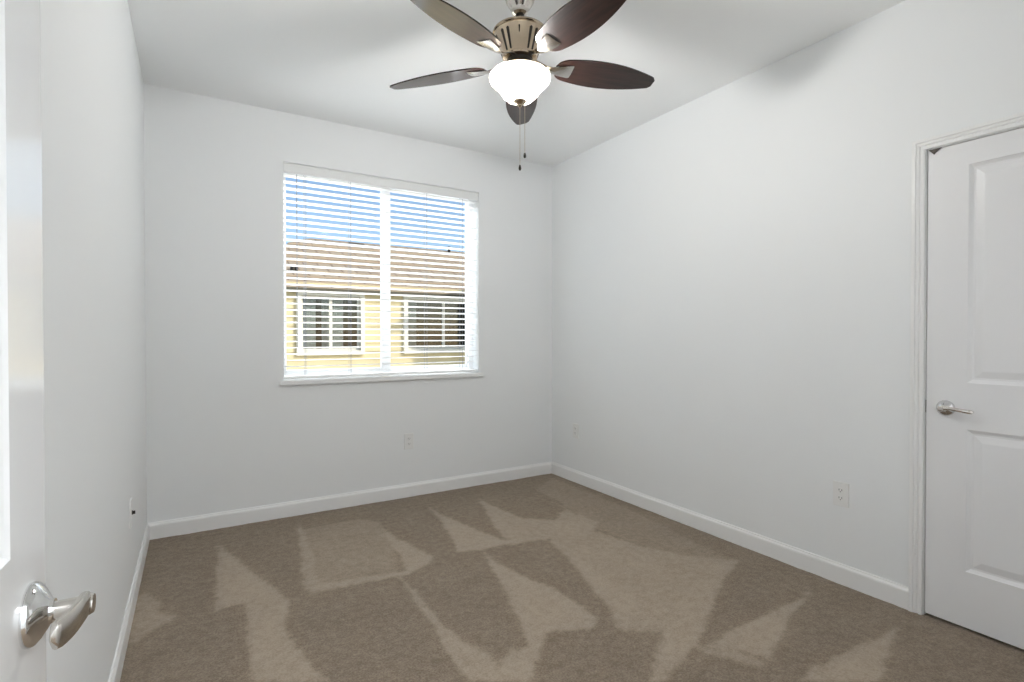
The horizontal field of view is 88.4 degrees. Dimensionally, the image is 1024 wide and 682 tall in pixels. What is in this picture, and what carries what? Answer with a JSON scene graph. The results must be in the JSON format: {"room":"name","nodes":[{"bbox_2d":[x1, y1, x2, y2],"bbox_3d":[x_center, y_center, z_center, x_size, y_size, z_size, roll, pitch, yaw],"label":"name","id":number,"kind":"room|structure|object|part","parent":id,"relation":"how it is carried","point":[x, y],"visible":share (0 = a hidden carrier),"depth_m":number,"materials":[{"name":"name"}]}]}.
{"room":"empty bedroom","nodes":[
{"label":"empty bedroom","id":0,"kind":"room"},
{"bbox_2d":[40,0,146,681],"bbox_3d":[-0.840,-0.145,0.751,0.170,2.745,5.557,0,1,-31],"label":"wall","id":1,"kind":"structure","parent":0,"point":[92,84],"depth_m":1.50,"materials":[{"name":"white paint"}]},
{"bbox_2d":[0,0,95,681],"bbox_3d":[-0.352,0.203,0.273,0.093,2.035,0.806,0,1,-28],"label":"door","id":2,"kind":"structure","parent":1,"relation":"in","point":[28,608],"depth_m":0.55,"materials":[{"name":"white paint"}]},
{"bbox_3d":[-0.514,0.297,0.576,0.022,0.068,0.068,0,1,-28],"label":"handle","id":3,"kind":"part","parent":2,"relation":"part of","materials":[{"name":"silver metal"}]},
{"bbox_3d":[-0.472,0.297,0.569,0.018,0.037,0.072,0,1,-18],"label":"lever","id":4,"kind":"part","parent":2,"relation":"part of","materials":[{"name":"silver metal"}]},
{"bbox_2d":[108,523,149,681],"bbox_3d":[-1.202,1.179,1.539,0.014,0.120,3.857,0,1,-31],"label":"baseboard","id":5,"kind":"structure","parent":1,"relation":"attached to","point":[117,666],"depth_m":2.20,"materials":[{"name":"white paint"}]},
{"bbox_2d":[130,497,134,527],"bbox_3d":[-1.705,0.770,2.366,0.022,0.120,0.074,0,1,-31],"label":"cable jack","id":6,"kind":"object","parent":1,"relation":"attached to","point":[132,512],"visible":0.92,"depth_m":2.35,"materials":[{"name":"white plastic"}]},
{"bbox_3d":[-1.710,0.770,2.363,0.010,0.120,0.074,0,1,-31],"label":"plate","id":7,"kind":"part","parent":6,"relation":"part of","materials":[{"name":"white plastic"}]},
{"bbox_2d":[144,84,551,522],"bbox_3d":[-0.968,-0.180,4.021,3.340,2.745,0.170,0,1,-31],"label":"wall","id":8,"kind":"structure","parent":0,"point":[223,433],"depth_m":3.55,"materials":[{"name":"white paint"}]},
{"bbox_2d":[148,462,551,539],"bbox_3d":[-0.920,1.154,3.956,3.000,0.120,0.014,0,1,-31],"label":"baseboard","id":9,"kind":"structure","parent":8,"relation":"attached to","point":[193,524],"depth_m":3.73,"materials":[{"name":"white paint"}]},
{"bbox_2d":[283,172,472,375],"bbox_3d":[-0.981,-0.476,4.072,1.490,1.487,0.065,0,1,-31],"label":"window","id":10,"kind":"structure","parent":8,"relation":"in","point":[468,365],"depth_m":4.06,"materials":[{"name":"white plastic"}]},
{"bbox_3d":[-1.270,-0.479,3.887,0.759,1.406,0.022,0,1,-31],"label":"sash","id":11,"kind":"part","parent":10,"relation":"part of","materials":[{"name":"white plastic"}]},
{"bbox_2d":[283,162,477,378],"bbox_3d":[-0.931,-0.480,3.990,1.486,1.476,0.073,0,1,-31],"label":"window blind","id":12,"kind":"object","parent":10,"relation":"attached to","point":[292,168],"visible":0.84,"depth_m":3.93,"materials":[{"name":"white plastic"}]},
{"bbox_3d":[-1.446,-0.462,3.690,0.014,1.407,0.055,0,1,-31],"label":"ladder cord","id":13,"kind":"part","parent":12,"relation":"part of","materials":[{"name":"white fabric"}]},
{"bbox_3d":[-1.181,-0.464,3.850,0.014,1.407,0.055,0,1,-31],"label":"ladder cord","id":14,"kind":"part","parent":12,"relation":"part of","materials":[{"name":"white fabric"}]},
{"bbox_3d":[-0.936,0.248,4.006,1.478,0.020,0.050,0,1,-31],"label":"rail","id":15,"kind":"part","parent":12,"relation":"part of","materials":[{"name":"white plastic"}]},
{"bbox_3d":[-0.676,-0.467,4.156,0.014,1.407,0.055,0,1,-31],"label":"ladder cord","id":16,"kind":"part","parent":12,"relation":"part of","materials":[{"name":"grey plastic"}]},
{"bbox_3d":[-0.411,-0.469,4.317,0.014,1.407,0.055,0,1,-31],"label":"ladder cord","id":17,"kind":"part","parent":12,"relation":"part of","materials":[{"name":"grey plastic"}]},
{"bbox_3d":[-0.699,-0.483,4.262,0.739,1.406,0.022,0,1,-31],"label":"sash","id":18,"kind":"part","parent":10,"relation":"part of","materials":[{"name":"white plastic"}]},
{"bbox_2d":[280,372,482,385],"bbox_3d":[-0.932,0.280,4.000,1.546,0.032,0.141,0,1,-31],"label":"window sill","id":19,"kind":"structure","parent":8,"relation":"attached to","point":[305,381],"depth_m":3.90,"materials":[{"name":"white paint"}]},
{"bbox_2d":[404,433,413,449],"bbox_3d":[-0.790,0.768,4.037,0.074,0.120,0.012,0,1,-31],"label":"wall outlet","id":20,"kind":"object","parent":8,"relation":"attached to","point":[409,437],"visible":1,"depth_m":4.03,"materials":[{"name":"white plastic"}]},
{"bbox_2d":[128,0,905,165],"bbox_3d":[0.738,-1.603,1.721,3.890,0.150,5.847,0,1,-31],"label":"ceiling","id":21,"kind":"structure","parent":0,"point":[337,61],"depth_m":2.84,"materials":[{"name":"white paint"}]},
{"bbox_2d":[390,0,654,170],"bbox_3d":[0.067,-1.141,2.280,1.257,0.783,1.213,0,1,-31],"label":"ceiling fan","id":22,"kind":"object","parent":21,"relation":"hanging from","point":[519,39],"visible":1,"depth_m":2.23,"materials":[{"name":"brown wood"}]},
{"bbox_3d":[-0.350,-1.221,2.458,0.490,0.006,0.164,0,14,20],"label":"blade","id":23,"kind":"part","parent":22,"relation":"part of","materials":[{"name":"brown wood"}]},
{"bbox_3d":[-0.219,-1.216,1.994,0.164,0.006,0.490,17,11,37],"label":"blade","id":24,"kind":"part","parent":22,"relation":"part of","materials":[{"name":"wood"}]},
{"bbox_3d":[0.035,-1.114,2.317,0.268,0.126,0.268,0,1,-31],"label":"lamp shade","id":25,"kind":"part","parent":22,"relation":"part of","materials":[{"name":"white glass"}]},
{"bbox_3d":[0.050,-1.224,2.726,0.164,0.006,0.490,-13,0,2],"label":"blade","id":26,"kind":"part","parent":22,"relation":"part of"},
{"bbox_3d":[0.263,-1.216,1.976,0.164,0.006,0.490,15,-8,-33],"label":"blade","id":27,"kind":"part","parent":22,"relation":"part of","materials":[{"name":"brown wood"}]},
{"bbox_3d":[0.429,-1.220,2.428,0.490,0.006,0.164,0,-12,-16],"label":"blade","id":28,"kind":"part","parent":22,"relation":"part of","materials":[{"name":"brown wood"}]},
{"bbox_2d":[120,473,1023,681],"bbox_3d":[0.798,1.216,1.757,3.660,0.005,5.557,0,1,-31],"label":"floor","id":29,"kind":"structure","parent":0,"point":[551,577],"depth_m":2.41,"materials":[{"name":"beige carpet"}]},
{"bbox_2d":[552,0,1023,586],"bbox_3d":[1.441,-0.170,3.056,0.120,2.745,3.977,0,1,-31],"label":"wall","id":30,"kind":"structure","parent":0,"point":[731,267],"depth_m":2.91,"materials":[{"name":"white paint"}]},
{"bbox_2d":[573,423,578,438],"bbox_3d":[0.537,0.757,4.438,0.012,0.120,0.074,0,1,-31],"label":"wall outlet","id":31,"kind":"object","parent":30,"relation":"attached to","point":[575,426],"visible":1,"depth_m":4.43,"materials":[{"name":"white plastic"}]},
{"bbox_2d":[552,462,908,609],"bbox_3d":[1.070,1.158,3.553,0.014,0.120,2.767,0,1,-31],"label":"baseboard","id":32,"kind":"structure","parent":30,"relation":"attached to","point":[875,586],"depth_m":2.99,"materials":[{"name":"white paint"}]},
{"bbox_2d":[833,481,848,507],"bbox_3d":[1.637,0.763,2.622,0.012,0.120,0.074,0,1,-31],"label":"wall outlet","id":33,"kind":"object","parent":30,"relation":"attached to","point":[840,489],"visible":1,"depth_m":2.62,"materials":[{"name":"white plastic"}]},
{"bbox_2d":[837,487,843,492],"bbox_3d":[1.633,0.743,2.619,0.002,0.027,0.033,0,1,-31],"label":"receptacle","id":34,"kind":"object","parent":33,"relation":"attached to","point":[839,489],"depth_m":2.62,"materials":[{"name":"grey plastic"}]},
{"bbox_2d":[837,495,843,500],"bbox_3d":[1.633,0.782,2.620,0.002,0.027,0.033,0,1,-31],"label":"receptacle","id":35,"kind":"object","parent":33,"relation":"attached to","point":[839,497],"depth_m":2.62,"materials":[{"name":"grey plastic"}]},
{"bbox_2d":[908,112,1023,614],"bbox_3d":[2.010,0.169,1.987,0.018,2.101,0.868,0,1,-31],"label":"trim","id":36,"kind":"structure","parent":30,"relation":"attached to","point":[919,147],"depth_m":2.33,"materials":[{"name":"white paint"}]},
{"bbox_2d":[925,127,1023,648],"bbox_3d":[2.011,0.186,1.989,0.092,2.032,0.763,0,1,-31],"label":"door","id":37,"kind":"structure","parent":30,"relation":"in","point":[974,409],"depth_m":2.17,"materials":[{"name":"white paint"}]},
{"bbox_3d":[1.851,0.287,2.254,0.022,0.068,0.068,0,1,-31],"label":"handle","id":38,"kind":"part","parent":37,"relation":"part of","materials":[{"name":"silver metal"}]},
{"bbox_3d":[1.848,0.288,2.195,0.018,0.024,0.116,0,1,-38],"label":"lever","id":39,"kind":"part","parent":37,"relation":"part of","materials":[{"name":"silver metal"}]},
{"label":"outside","id":40,"kind":"structure","parent":0,"visible":0},
{"bbox_3d":[-8.705,4.088,23.591,70.000,0.200,40.700,0,1,-31],"label":"ground","id":41,"kind":"structure","parent":40,"visible":0},
{"bbox_2d":[286,238,464,369],"bbox_3d":[-2.800,0.690,14.745,19.370,6.782,6.690,0,1,-31],"label":"neighbor house","id":42,"kind":"structure","parent":41,"relation":"on","point":[298,281],"depth_m":11.38,"materials":[{"name":"beige"}]},
{"bbox_2d":[303,298,315,348],"bbox_3d":[-4.049,-0.350,10.475,0.275,1.050,0.020,0,1,-31],"label":"curtain","id":43,"kind":"object","parent":42,"relation":"hanging from","point":[308,319],"depth_m":10.49,"materials":[{"name":"white fabric"}]},
{"bbox_2d":[322,299,342,348],"bbox_3d":[-3.652,-0.352,10.716,0.424,1.050,0.020,0,1,-31],"label":"curtain","id":44,"kind":"object","parent":42,"relation":"hanging from","point":[334,301],"depth_m":10.73,"materials":[{"name":"white fabric"}]},
{"bbox_2d":[408,302,415,345],"bbox_3d":[-2.214,-0.361,11.587,0.228,1.050,0.020,0,1,-31],"label":"curtain","id":45,"kind":"object","parent":42,"relation":"hanging from","point":[410,326],"depth_m":11.60,"materials":[{"name":"white fabric"}]}
]}

